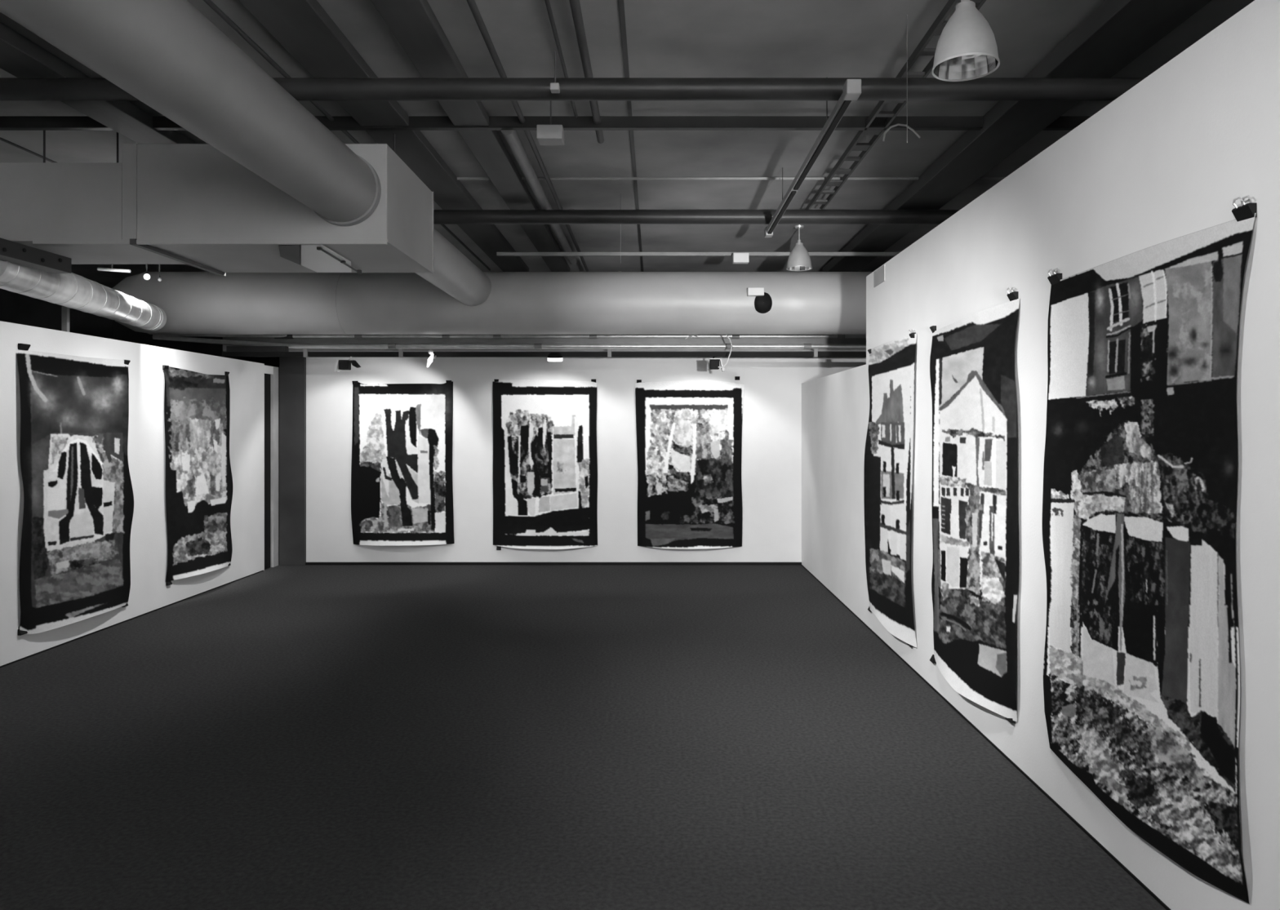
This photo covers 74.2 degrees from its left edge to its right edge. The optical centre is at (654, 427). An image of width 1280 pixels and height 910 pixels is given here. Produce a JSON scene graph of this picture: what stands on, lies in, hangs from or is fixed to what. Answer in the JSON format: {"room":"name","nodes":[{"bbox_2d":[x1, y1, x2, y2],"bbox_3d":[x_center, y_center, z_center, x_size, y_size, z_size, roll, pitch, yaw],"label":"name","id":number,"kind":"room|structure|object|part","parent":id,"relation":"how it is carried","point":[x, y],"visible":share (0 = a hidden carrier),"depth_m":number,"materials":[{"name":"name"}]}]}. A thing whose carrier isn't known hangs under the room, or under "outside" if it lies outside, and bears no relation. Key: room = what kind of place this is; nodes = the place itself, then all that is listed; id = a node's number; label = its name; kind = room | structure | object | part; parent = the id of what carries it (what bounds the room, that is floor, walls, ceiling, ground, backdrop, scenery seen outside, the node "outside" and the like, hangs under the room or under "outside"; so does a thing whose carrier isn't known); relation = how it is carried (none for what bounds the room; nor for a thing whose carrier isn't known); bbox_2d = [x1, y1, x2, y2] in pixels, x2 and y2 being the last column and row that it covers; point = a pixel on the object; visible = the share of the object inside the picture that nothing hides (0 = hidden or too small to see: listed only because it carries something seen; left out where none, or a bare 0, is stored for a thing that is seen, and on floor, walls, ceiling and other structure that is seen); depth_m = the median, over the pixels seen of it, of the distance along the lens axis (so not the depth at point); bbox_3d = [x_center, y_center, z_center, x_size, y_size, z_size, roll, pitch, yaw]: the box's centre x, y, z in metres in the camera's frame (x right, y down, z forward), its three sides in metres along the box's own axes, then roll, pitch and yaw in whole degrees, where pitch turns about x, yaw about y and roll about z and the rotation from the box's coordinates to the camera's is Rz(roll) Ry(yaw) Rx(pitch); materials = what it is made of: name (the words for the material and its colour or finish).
{"room":"museum","nodes":[
{"label":"museum","id":0,"kind":"room"},
{"bbox_2d":[0,288,112,338],"bbox_3d":[-8.050,-0.150,4.250,0.100,3.500,16.500,0,0,0],"label":"wall","id":1,"kind":"structure","parent":0,"point":[15,308],"depth_m":11.10,"materials":[{"name":"black paint"}]},
{"bbox_2d":[0,320,264,666],"bbox_3d":[-4.410,0.448,2.715,0.120,2.305,13.430,0,0,0],"label":"wall","id":2,"kind":"structure","parent":0,"point":[146,446],"depth_m":7.21,"materials":[{"name":"paint"}]},
{"bbox_2d":[61,305,69,332],"bbox_3d":[-4.430,-1.143,6.365,0.040,0.915,0.030,0,0,0],"label":"strap","id":3,"kind":"object","parent":2,"relation":"attached to","point":[64,310],"visible":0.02,"depth_m":6.35,"materials":[{"name":"grey metal"}]},
{"bbox_2d":[16,351,133,634],"bbox_3d":[-4.306,0.454,6.394,0.076,2.008,1.266,0,0,0],"label":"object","id":4,"kind":"object","parent":2,"relation":"attached to","point":[75,565],"visible":1,"depth_m":6.31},
{"bbox_2d":[17,629,27,635],"bbox_3d":[-4.337,1.403,5.808,0.025,0.042,0.060,0,0,0],"label":"binder clip","id":5,"kind":"object","parent":4,"relation":"attached to","point":[20,633],"visible":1,"depth_m":5.79,"materials":[{"name":"black paint"}]},
{"bbox_2d":[17,343,31,350],"bbox_3d":[-4.337,-0.550,5.823,0.025,0.042,0.085,0,0,0],"label":"binder clip","id":6,"kind":"object","parent":4,"relation":"attached to","point":[20,346],"visible":1,"depth_m":5.81,"materials":[{"name":"black paint"}]},
{"bbox_2d":[124,360,130,364],"bbox_3d":[-4.337,-0.528,6.951,0.025,0.042,0.060,0,0,0],"label":"binder clip","id":7,"kind":"object","parent":4,"relation":"attached to","point":[126,362],"visible":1,"depth_m":6.95,"materials":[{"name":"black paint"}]},
{"bbox_2d":[0,570,263,667],"bbox_3d":[-4.347,1.595,2.700,0.006,0.010,13.400,0,0,0],"label":"baseboard","id":8,"kind":"structure","parent":2,"relation":"attached to","point":[53,647],"depth_m":6.82,"materials":[{"name":"black paint"}]},
{"bbox_2d":[163,366,232,582],"bbox_3d":[-4.312,0.437,8.085,0.064,1.958,1.209,0,0,0],"label":"drawing","id":9,"kind":"object","parent":2,"relation":"attached to","point":[199,479],"visible":1,"depth_m":8.01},
{"bbox_2d":[162,364,168,369],"bbox_3d":[-4.337,-0.526,7.507,0.025,0.042,0.060,0,0,0],"label":"binder clip","id":10,"kind":"object","parent":9,"relation":"attached to","point":[164,366],"visible":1,"depth_m":7.49,"materials":[{"name":"black paint"}]},
{"bbox_2d":[165,581,172,586],"bbox_3d":[-4.337,1.391,7.559,0.025,0.042,0.060,0,0,0],"label":"binder clip","id":11,"kind":"object","parent":9,"relation":"attached to","point":[167,583],"visible":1,"depth_m":7.54,"materials":[{"name":"black paint"}]},
{"bbox_2d":[264,373,270,569],"bbox_3d":[-4.415,0.500,9.540,0.070,2.200,0.220,0,0,0],"label":"trim","id":12,"kind":"structure","parent":2,"relation":"attached to","point":[267,376],"depth_m":9.57,"materials":[{"name":"black paint"}]},
{"bbox_2d":[264,364,273,374],"bbox_3d":[-4.410,-0.645,9.540,0.120,0.090,0.220,0,0,0],"label":"trim","id":13,"kind":"structure","parent":2,"relation":"attached to","point":[268,369],"depth_m":9.54,"materials":[{"name":"paint"}]},
{"bbox_2d":[270,366,278,567],"bbox_3d":[-4.410,0.455,9.720,0.120,2.290,0.140,0,0,0],"label":"trim","id":14,"kind":"structure","parent":0,"point":[273,378],"depth_m":9.69,"materials":[{"name":"grey paint"}]},
{"bbox_2d":[112,320,866,535],"bbox_3d":[-1.500,-0.150,12.550,13.000,3.500,0.100,0,0,0],"label":"wall","id":15,"kind":"structure","parent":0,"point":[120,332],"depth_m":12.50,"materials":[{"name":"paint"}]},
{"bbox_2d":[222,337,866,351],"bbox_3d":[-0.775,-0.933,9.400,7.950,0.203,0.200,0,0,0],"label":"cable tray","id":16,"kind":"object","parent":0,"point":[295,340],"visible":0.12,"depth_m":9.30,"materials":[{"name":"grey metal"}]},
{"bbox_2d":[153,334,866,338],"bbox_3d":[-1.109,-0.996,9.203,8.619,0.062,0.150,0,0,0],"label":"pipe","id":17,"kind":"object","parent":16,"relation":"attached to","point":[275,336],"visible":0.66,"depth_m":9.23,"materials":[{"name":"metal"}]},
{"bbox_2d":[152,334,866,351],"bbox_3d":[-1.110,-0.904,9.203,8.620,0.192,0.158,0,0,0],"label":"pipe","id":18,"kind":"object","parent":17,"relation":"attached to","point":[390,346],"depth_m":9.22,"materials":[{"name":"metal"}]},
{"bbox_3d":[-4.300,-0.841,9.165,0.640,0.066,0.070,0,0,0],"label":"corner bracket","id":19,"kind":"part","parent":18,"relation":"part of","materials":[{"name":"grey metal"}]},
{"bbox_2d":[221,348,866,357],"bbox_3d":[-0.875,-0.794,9.092,7.550,0.087,0.065,0,0,0],"label":"track","id":20,"kind":"object","parent":18,"relation":"attached to","point":[306,353],"visible":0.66,"depth_m":9.08,"materials":[{"name":"grey metal"}]},
{"bbox_2d":[333,356,360,372],"bbox_3d":[-3.231,-0.679,8.984,0.260,0.193,0.247,0,0,0],"label":"track spotlight","id":21,"kind":"object","parent":20,"relation":"attached to","point":[341,364],"visible":1,"depth_m":8.87,"materials":[{"name":"black metal"}]},
{"bbox_3d":[-3.336,-0.645,8.910,0.050,0.125,0.100,0,0,0],"label":"barn door","id":22,"kind":"part","parent":21,"relation":"part of","materials":[{"name":"white plastic"}]},
{"bbox_3d":[-3.151,-0.662,8.915,0.100,0.080,0.050,0,0,0],"label":"barn door","id":23,"kind":"part","parent":21,"relation":"part of","materials":[{"name":"black paint"}]},
{"bbox_2d":[426,349,436,367],"bbox_3d":[-2.365,-0.723,8.971,0.072,0.188,0.268,0,0,0],"label":"track spotlight","id":24,"kind":"object","parent":20,"relation":"attached to","point":[431,357],"visible":1,"depth_m":8.89,"materials":[{"name":"white metal"}]},
{"bbox_2d":[428,349,433,354],"bbox_3d":[-2.361,-0.791,8.920,0.052,0.052,0.052,0,0,0],"label":"socket","id":25,"kind":"object","parent":24,"relation":"attached to","point":[430,351],"depth_m":8.90,"materials":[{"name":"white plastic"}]},
{"bbox_2d":[547,352,562,361],"bbox_3d":[-1.052,-0.736,8.972,0.160,0.101,0.263,0,0,0],"label":"track spotlight","id":26,"kind":"object","parent":20,"relation":"attached to","point":[552,357],"visible":1,"depth_m":8.86,"materials":[{"name":"black"}]},
{"bbox_2d":[708,356,724,371],"bbox_3d":[0.650,-0.682,8.984,0.165,0.188,0.247,0,0,0],"label":"track spotlight","id":27,"kind":"object","parent":20,"relation":"attached to","point":[713,362],"visible":1,"depth_m":8.87,"materials":[{"name":"black paint"}]},
{"bbox_3d":[0.707,-0.651,8.910,0.050,0.125,0.100,0,0,0],"label":"barn door","id":28,"kind":"part","parent":27,"relation":"part of","materials":[{"name":"white plastic"}]},
{"bbox_2d":[718,334,733,368],"bbox_3d":[0.739,-0.796,8.850,0.154,0.362,0.014,0,0,0],"label":"cable","id":29,"kind":"object","parent":27,"relation":"hanging from","point":[726,363],"visible":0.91,"depth_m":8.85,"materials":[{"name":"plastic"}]},
{"bbox_2d":[684,334,697,339],"bbox_3d":[0.396,-1.006,9.226,0.139,0.098,0.030,0,0,8],"label":"clamp","id":30,"kind":"object","parent":17,"relation":"attached to","point":[690,335],"visible":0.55,"depth_m":9.22,"materials":[{"name":"white plastic"}]},
{"bbox_2d":[0,535,1165,909],"bbox_3d":[-1.500,1.650,4.250,13.000,0.100,16.500,0,0,0],"label":"floor","id":31,"kind":"structure","parent":0,"point":[307,737],"depth_m":4.05,"materials":[{"name":"carpet"}]},
{"bbox_2d":[279,356,312,565],"bbox_3d":[-4.192,0.380,9.900,0.295,2.440,0.240,0,0,0],"label":"column","id":32,"kind":"structure","parent":31,"relation":"on","point":[292,370],"depth_m":9.78,"materials":[{"name":"grey paint"}]},
{"bbox_2d":[306,357,866,562],"bbox_3d":[0.175,0.395,9.880,8.450,2.410,0.120,0,0,0],"label":"wall","id":33,"kind":"structure","parent":0,"point":[771,451],"depth_m":9.82,"materials":[{"name":"paint"}]},
{"bbox_2d":[351,381,454,546],"bbox_3d":[-2.922,0.418,9.759,1.195,1.893,0.110,0,0,0],"label":"drawing","id":34,"kind":"object","parent":33,"relation":"attached to","point":[402,487],"visible":1,"depth_m":9.81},
{"bbox_2d":[492,379,597,549],"bbox_3d":[-1.271,0.429,9.762,1.218,1.953,0.104,0,0,0],"label":"drawing","id":35,"kind":"object","parent":33,"relation":"attached to","point":[545,456],"visible":1,"depth_m":9.81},
{"bbox_2d":[305,562,801,564],"bbox_3d":[-1.175,1.584,9.810,5.750,0.032,0.017,0,0,0],"label":"baseboard","id":36,"kind":"structure","parent":33,"relation":"attached to","point":[306,563],"depth_m":9.80,"materials":[{"name":"black paint"}]},
{"bbox_2d":[635,379,744,549],"bbox_3d":[0.404,0.427,9.761,1.263,1.945,0.106,0,0,0],"label":"drawing","id":37,"kind":"object","parent":33,"relation":"attached to","point":[689,433],"visible":1,"depth_m":9.81,"materials":[{"name":"paper"}]},
{"bbox_2d":[734,376,739,380],"bbox_3d":[0.956,-0.565,9.806,0.055,0.042,0.025,0,0,0],"label":"binder clip","id":38,"kind":"object","parent":33,"relation":"attached to","point":[736,378],"visible":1,"depth_m":9.80,"materials":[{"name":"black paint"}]},
{"bbox_2d":[0,0,1254,288],"bbox_3d":[-1.500,-1.975,4.250,13.000,0.150,16.500,0,0,0],"label":"ceiling","id":39,"kind":"structure","parent":0,"point":[666,38],"depth_m":5.06,"materials":[{"name":"metal"}]},
{"bbox_2d":[0,137,56,162],"bbox_3d":[-4.300,-1.896,4.250,0.024,0.008,16.300,0,0,0],"label":"joint","id":40,"kind":"object","parent":39,"relation":"attached to","point":[1,138],"visible":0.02,"depth_m":5.78,"materials":[{"name":"black metal"}]},
{"bbox_2d":[0,22,196,143],"bbox_3d":[-3.125,-1.820,5.250,0.250,0.080,9.300,0,0,0],"label":"ceiling beam","id":41,"kind":"structure","parent":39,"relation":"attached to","point":[20,56],"depth_m":4.64,"materials":[{"name":"grey metal"}]},
{"bbox_2d":[97,264,130,272],"bbox_3d":[-4.599,-1.607,7.200,0.274,0.587,0.026,0,0,0],"label":"fitting","id":42,"kind":"object","parent":39,"relation":"hanging from","point":[112,269],"visible":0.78,"depth_m":7.19,"materials":[{"name":"white plastic"}]},
{"bbox_2d":[143,264,150,279],"bbox_3d":[-4.561,-1.611,7.606,0.054,0.577,0.064,0,0,0],"label":"track spotlight","id":43,"kind":"object","parent":39,"relation":"hanging from","point":[146,276],"visible":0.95,"depth_m":7.59,"materials":[{"name":"white"}]},
{"bbox_2d":[157,264,161,281],"bbox_3d":[-4.452,-1.604,7.612,0.031,0.592,0.060,0,0,-34],"label":"track spotlight","id":44,"kind":"object","parent":39,"relation":"hanging from","point":[159,279],"visible":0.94,"depth_m":7.62,"materials":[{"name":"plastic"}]},
{"bbox_2d":[0,130,433,275],"bbox_3d":[-2.671,-1.468,5.324,2.297,0.864,1.012,0,0,0],"label":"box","id":45,"kind":"object","parent":39,"relation":"hanging from","point":[194,205],"visible":0.83,"depth_m":4.83,"materials":[{"name":"grey metal"}]},
{"bbox_3d":[-3.750,-1.695,5.200,0.011,0.410,0.011,0,0,-22],"label":"hanger rod","id":46,"kind":"part","parent":45,"relation":"part of","materials":[{"name":"black metal"}]},
{"bbox_2d":[0,260,166,331],"bbox_3d":[-4.185,-0.965,6.264,0.246,0.356,3.498,0,0,-18],"label":"duct","id":47,"kind":"object","parent":45,"relation":"attached to","point":[72,291],"visible":0.9,"depth_m":5.84,"materials":[{"name":"metal"}]},
{"bbox_2d":[0,237,71,273],"bbox_3d":[-3.501,-0.952,2.900,0.126,0.089,4.200,0,0,0],"label":"beam","id":48,"kind":"structure","parent":47,"relation":"attached to","point":[13,252],"depth_m":4.71,"materials":[{"name":"metal"}]},
{"bbox_3d":[-3.300,-1.695,5.200,0.011,0.410,0.011,0,0,-22],"label":"hanger rod","id":49,"kind":"part","parent":45,"relation":"part of","materials":[{"name":"black metal"}]},
{"bbox_2d":[0,0,381,226],"bbox_3d":[-1.766,-1.350,2.615,0.412,0.412,4.430,0,0,0],"label":"duct","id":50,"kind":"object","parent":45,"relation":"attached to","point":[167,55],"visible":1,"depth_m":3.11,"materials":[{"name":"grey metal"}]},
{"bbox_3d":[-2.228,-1.056,5.168,0.114,0.007,0.654,0,0,-23],"label":"access panel","id":51,"kind":"part","parent":45,"relation":"part of","materials":[{"name":"grey metal"}]},
{"bbox_3d":[-2.076,-1.054,5.330,0.307,0.009,0.930,0,0,-19],"label":"access panel","id":52,"kind":"part","parent":45,"relation":"part of","materials":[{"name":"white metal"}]},
{"bbox_3d":[-1.600,-1.754,5.200,0.011,0.291,0.011,0,0,22],"label":"hanger rod","id":53,"kind":"part","parent":45,"relation":"part of","materials":[{"name":"black metal"}]},
{"bbox_2d":[415,227,491,306],"bbox_3d":[-1.766,-1.350,7.075,0.385,0.385,2.490,0,0,0],"label":"duct","id":54,"kind":"object","parent":45,"relation":"attached to","point":[454,273],"visible":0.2,"depth_m":7.02,"materials":[{"name":"grey metal"}]},
{"bbox_2d":[111,271,872,334],"bbox_3d":[-0.269,-1.243,8.500,10.338,0.632,0.632,0,0,0],"label":"duct","id":55,"kind":"object","parent":54,"relation":"attached to","point":[193,303],"visible":0.62,"depth_m":8.23,"materials":[{"name":"grey metal"}]},
{"bbox_2d":[746,287,772,313],"bbox_3d":[1.030,-1.215,8.236,0.276,0.248,0.232,0,0,0],"label":"spotlight","id":56,"kind":"object","parent":55,"relation":"attached to","point":[762,296],"visible":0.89,"depth_m":8.17,"materials":[{"name":"black metal"}]},
{"bbox_2d":[203,0,490,271],"bbox_3d":[-1.930,-1.840,5.250,0.024,0.023,9.300,0,0,0],"label":"ceiling pipe","id":57,"kind":"object","parent":39,"relation":"attached to","point":[209,2],"visible":0.76,"depth_m":4.24,"materials":[{"name":"grey metal"}]},
{"bbox_2d":[238,0,528,271],"bbox_3d":[-1.615,-1.830,5.250,0.290,0.060,9.300,0,0,0],"label":"ceiling beam","id":58,"kind":"structure","parent":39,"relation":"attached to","point":[304,28],"depth_m":4.74,"materials":[{"name":"black metal"}]},
{"bbox_2d":[0,115,1091,130],"bbox_3d":[-1.500,-1.825,5.085,12.800,0.070,0.050,0,0,0],"label":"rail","id":59,"kind":"object","parent":58,"relation":"attached to","point":[6,122],"visible":0.42,"depth_m":5.06,"materials":[{"name":"metal"}]},
{"bbox_2d":[466,0,588,271],"bbox_3d":[-0.790,-1.830,5.250,0.032,0.031,9.300,0,0,0],"label":"ceiling pipe","id":60,"kind":"object","parent":59,"relation":"attached to","point":[472,4],"visible":0.76,"depth_m":4.82,"materials":[{"name":"grey metal"}]},
{"bbox_2d":[501,129,576,265],"bbox_3d":[-0.890,-1.800,7.150,0.080,0.078,4.100,0,0,0],"label":"ceiling pipe","id":61,"kind":"object","parent":59,"relation":"attached to","point":[511,136],"visible":0.75,"depth_m":6.07,"materials":[{"name":"grey metal"}]},
{"bbox_2d":[804,0,986,209],"bbox_3d":[1.325,-1.810,3.900,0.130,0.040,6.600,0,0,0],"label":"cable tray","id":62,"kind":"object","parent":59,"relation":"attached to","point":[936,28],"visible":0.72,"depth_m":4.90,"materials":[{"name":"grey metal"}]},
{"bbox_2d":[370,0,569,271],"bbox_3d":[-1.095,-1.830,5.250,0.210,0.060,9.300,0,0,0],"label":"ceiling beam","id":63,"kind":"structure","parent":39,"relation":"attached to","point":[414,24],"depth_m":4.80,"materials":[{"name":"grey metal"}]},
{"bbox_2d":[496,252,899,256],"bbox_3d":[0.750,-1.643,8.040,4.500,0.035,0.040,0,0,0],"label":"conduit","id":64,"kind":"object","parent":63,"relation":"hanging from","point":[498,254],"visible":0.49,"depth_m":8.02,"materials":[{"name":"grey metal"}]},
{"bbox_2d":[732,252,749,263],"bbox_3d":[0.806,-1.587,7.940,0.146,0.097,0.080,0,0,0],"label":"emergency light","id":65,"kind":"object","parent":64,"relation":"attached to","point":[737,258],"visible":1,"depth_m":7.90,"materials":[{"name":"white plastic"}]},
{"bbox_2d":[536,100,564,145],"bbox_3d":[-0.591,-1.760,4.810,0.145,0.280,0.120,0,0,0],"label":"sensor box","id":66,"kind":"object","parent":39,"relation":"hanging from","point":[546,135],"visible":0.94,"depth_m":4.75,"materials":[{"name":"white plastic"}]},
{"bbox_3d":[-0.591,-1.794,4.810,0.007,0.211,0.007,0,0,22],"label":"hanger rod","id":67,"kind":"part","parent":66,"relation":"part of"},
{"bbox_2d":[544,0,577,117],"bbox_3d":[-0.470,-1.860,2.900,0.020,0.020,4.600,0,0,0],"label":"ceiling pipe","id":68,"kind":"object","parent":39,"relation":"attached to","point":[547,2],"visible":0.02,"depth_m":4.09,"materials":[{"name":"grey metal"}]},
{"bbox_2d":[550,50,559,93],"bbox_3d":[-0.488,-1.741,4.145,0.044,0.198,0.050,0,0,0],"label":"sensor box","id":69,"kind":"object","parent":68,"relation":"hanging from","point":[554,86],"visible":1,"depth_m":4.14,"materials":[{"name":"white plastic"}]},
{"bbox_3d":[-0.488,-1.754,4.145,0.007,0.172,0.007,0,0,-22],"label":"hanger rod","id":70,"kind":"part","parent":69,"relation":"part of","materials":[{"name":"grey metal"}]},
{"bbox_2d":[568,0,604,143],"bbox_3d":[-0.345,-1.830,3.000,0.044,0.043,4.800,0,0,0],"label":"ceiling pipe","id":71,"kind":"object","parent":39,"relation":"attached to","point":[575,7],"visible":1,"depth_m":4.08,"materials":[{"name":"grey metal"}]},
{"bbox_2d":[620,194,621,263],"bbox_3d":[-0.279,-1.617,6.900,0.004,0.566,0.003,0,0,0],"label":"hanging wire","id":72,"kind":"object","parent":39,"relation":"hanging from","point":[620,194],"visible":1,"depth_m":6.90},
{"bbox_2d":[617,0,643,271],"bbox_3d":[-0.150,-1.896,4.250,0.024,0.008,16.300,0,0,0],"label":"joint","id":73,"kind":"object","parent":39,"relation":"attached to","point":[621,5],"visible":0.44,"depth_m":4.95,"materials":[{"name":"grey metal"}]},
{"bbox_2d":[457,177,1005,180],"bbox_3d":[1.150,-1.850,6.300,7.500,0.021,0.022,0,0,0],"label":"conduit","id":74,"kind":"object","parent":39,"relation":"attached to","point":[458,178],"visible":0.48,"depth_m":6.29,"materials":[{"name":"grey metal"}]},
{"bbox_2d":[786,225,812,271],"bbox_3d":[1.364,-1.698,8.000,0.241,0.403,0.241,0,0,0],"label":"pendant lamp","id":75,"kind":"object","parent":39,"relation":"hanging from","point":[799,259],"visible":1,"depth_m":7.94,"materials":[{"name":"metal"}]},
{"bbox_3d":[1.364,-1.817,8.000,0.090,0.165,0.090,0,0,0],"label":"stem","id":76,"kind":"part","parent":75,"relation":"part of","materials":[{"name":"metal"}]},
{"bbox_3d":[1.364,-1.620,8.000,0.239,0.241,0.239,0,0,0],"label":"lamp shade","id":77,"kind":"part","parent":75,"relation":"part of","materials":[{"name":"metal"}]},
{"bbox_2d":[764,79,861,237],"bbox_3d":[0.935,-1.732,5.485,0.070,0.335,3.030,0,0,0],"label":"track","id":78,"kind":"object","parent":39,"relation":"hanging from","point":[851,88],"visible":0.99,"depth_m":4.74,"materials":[{"name":"grey metal"}]},
{"bbox_3d":[0.935,-1.760,6.200,0.005,0.280,0.005,0,0,-23],"label":"hanger rod","id":79,"kind":"part","parent":78,"relation":"part of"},
{"bbox_3d":[0.935,-1.760,4.600,0.005,0.280,0.005,0,0,23],"label":"hanger rod","id":80,"kind":"part","parent":78,"relation":"part of","materials":[{"name":"grey metal"}]},
{"bbox_2d":[882,123,920,141],"bbox_3d":[1.429,-1.706,4.900,0.221,0.104,0.012,0,0,0],"label":"wire","id":81,"kind":"object","parent":39,"relation":"hanging from","point":[897,124],"visible":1,"depth_m":4.90,"materials":[{"name":"white plastic"}]},
{"bbox_2d":[906,14,907,142],"bbox_3d":[1.162,-1.605,3.900,0.004,0.590,0.003,0,0,0],"label":"hanging wire","id":82,"kind":"object","parent":39,"relation":"hanging from","point":[907,15],"visible":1,"depth_m":3.90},
{"bbox_2d":[932,0,999,81],"bbox_3d":[1.174,-1.627,3.200,0.241,0.544,0.241,0,0,0],"label":"pendant lamp","id":83,"kind":"object","parent":39,"relation":"hanging from","point":[966,48],"visible":1,"depth_m":3.15,"materials":[{"name":"metal"}]},
{"bbox_2d":[822,0,1211,271],"bbox_3d":[2.130,-1.810,5.250,0.340,0.100,9.300,0,0,0],"label":"ceiling beam","id":84,"kind":"structure","parent":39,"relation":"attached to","point":[1117,32],"depth_m":4.71,"materials":[{"name":"black metal"}]},
{"bbox_2d":[0,77,1145,100],"bbox_3d":[-1.500,-1.700,4.260,12.800,0.108,0.108,0,0,0],"label":"ceiling pipe","id":85,"kind":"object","parent":84,"relation":"attached to","point":[11,88],"depth_m":4.21,"materials":[{"name":"metal"}]},
{"bbox_2d":[433,209,959,224],"bbox_3d":[-1.500,-1.700,6.850,12.800,0.114,0.114,0,0,0],"label":"ceiling pipe","id":86,"kind":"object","parent":84,"relation":"attached to","point":[440,216],"depth_m":6.80,"materials":[{"name":"metal"}]},
{"bbox_2d":[801,0,1279,909],"bbox_3d":[1.770,0.195,2.910,0.140,2.810,13.820,0,0,0],"label":"wall","id":87,"kind":"structure","parent":0,"point":[1168,158],"depth_m":3.24,"materials":[{"name":"paint"}]},
{"bbox_2d":[873,264,884,287],"bbox_3d":[1.697,-1.140,6.400,0.006,0.120,0.300,0,0,0],"label":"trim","id":88,"kind":"structure","parent":87,"relation":"attached to","point":[879,274],"depth_m":6.38,"materials":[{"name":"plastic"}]},
{"bbox_2d":[863,333,916,648],"bbox_3d":[1.664,0.413,6.124,0.061,2.043,1.303,0,0,0],"label":"drawing","id":89,"kind":"object","parent":87,"relation":"attached to","point":[889,443],"visible":1,"depth_m":6.06,"materials":[{"name":"paper"}]},
{"bbox_2d":[908,328,915,337],"bbox_3d":[1.683,-0.606,5.544,0.032,0.067,0.070,0,0,0],"label":"binder clip","id":90,"kind":"object","parent":89,"relation":"attached to","point":[911,335],"visible":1,"depth_m":5.53,"materials":[{"name":"black paint"}]},
{"bbox_2d":[929,298,1019,722],"bbox_3d":[1.663,0.418,4.542,0.062,2.032,1.260,0,0,0],"label":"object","id":91,"kind":"object","parent":87,"relation":"attached to","point":[975,564],"visible":1,"depth_m":4.44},
{"bbox_2d":[929,325,936,333],"bbox_3d":[1.687,-0.591,5.134,0.025,0.042,0.050,0,0,0],"label":"binder clip","id":92,"kind":"object","parent":91,"relation":"attached to","point":[933,328],"visible":1,"depth_m":5.11,"materials":[{"name":"black paint"}]},
{"bbox_2d":[929,654,936,663],"bbox_3d":[1.687,1.407,5.134,0.025,0.042,0.050,0,0,0],"label":"binder clip","id":93,"kind":"object","parent":91,"relation":"attached to","point":[932,660],"visible":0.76,"depth_m":5.12,"materials":[{"name":"black paint"}]},
{"bbox_2d":[1004,717,1015,724],"bbox_3d":[1.687,1.377,4.017,0.025,0.042,0.060,0,0,0],"label":"binder clip","id":94,"kind":"object","parent":91,"relation":"attached to","point":[1011,721],"visible":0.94,"depth_m":3.99,"materials":[{"name":"black paint"}]},
{"bbox_2d":[1006,286,1017,301],"bbox_3d":[1.683,-0.625,3.992,0.032,0.067,0.070,0,0,0],"label":"binder clip","id":95,"kind":"object","parent":91,"relation":"attached to","point":[1013,295],"visible":1,"depth_m":3.98,"materials":[{"name":"black paint"}]},
{"bbox_2d":[800,564,1170,909],"bbox_3d":[1.697,1.595,2.900,0.006,0.010,13.800,0,0,0],"label":"baseboard","id":96,"kind":"structure","parent":87,"relation":"attached to","point":[1034,784],"depth_m":3.80,"materials":[{"name":"black paint"}]},
{"bbox_2d":[1042,213,1256,903],"bbox_3d":[1.676,0.395,3.018,0.035,2.020,1.266,0,0,0],"label":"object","id":97,"kind":"object","parent":87,"relation":"attached to","point":[1141,661],"visible":1,"depth_m":2.88,"materials":[{"name":"fabric"}]},
{"bbox_2d":[1047,267,1062,285],"bbox_3d":[1.683,-0.633,3.570,0.032,0.067,0.080,0,0,0],"label":"binder clip","id":98,"kind":"object","parent":97,"relation":"attached to","point":[1055,278],"visible":1,"depth_m":3.56,"materials":[{"name":"black paint"}]},
{"bbox_3d":[1.675,-0.652,3.576,0.017,0.030,0.047,0,0,0],"label":"wire handle","id":99,"kind":"part","parent":98,"relation":"part of","materials":[{"name":"metal"}]},
{"bbox_2d":[1231,195,1256,221],"bbox_3d":[1.683,-0.625,2.424,0.032,0.067,0.068,0,0,0],"label":"binder clip","id":100,"kind":"object","parent":97,"relation":"attached to","point":[1247,211],"visible":1,"depth_m":2.42,"materials":[{"name":"black paint"}]},
{"bbox_3d":[1.675,-0.644,2.429,0.017,0.030,0.041,0,0,0],"label":"wire handle","id":101,"kind":"part","parent":100,"relation":"part of","materials":[{"name":"metal"}]},
{"bbox_3d":[1.689,-0.644,2.412,0.017,0.030,0.041,0,0,0],"label":"wire handle","id":102,"kind":"part","parent":100,"relation":"part of","materials":[{"name":"metal"}]}
]}

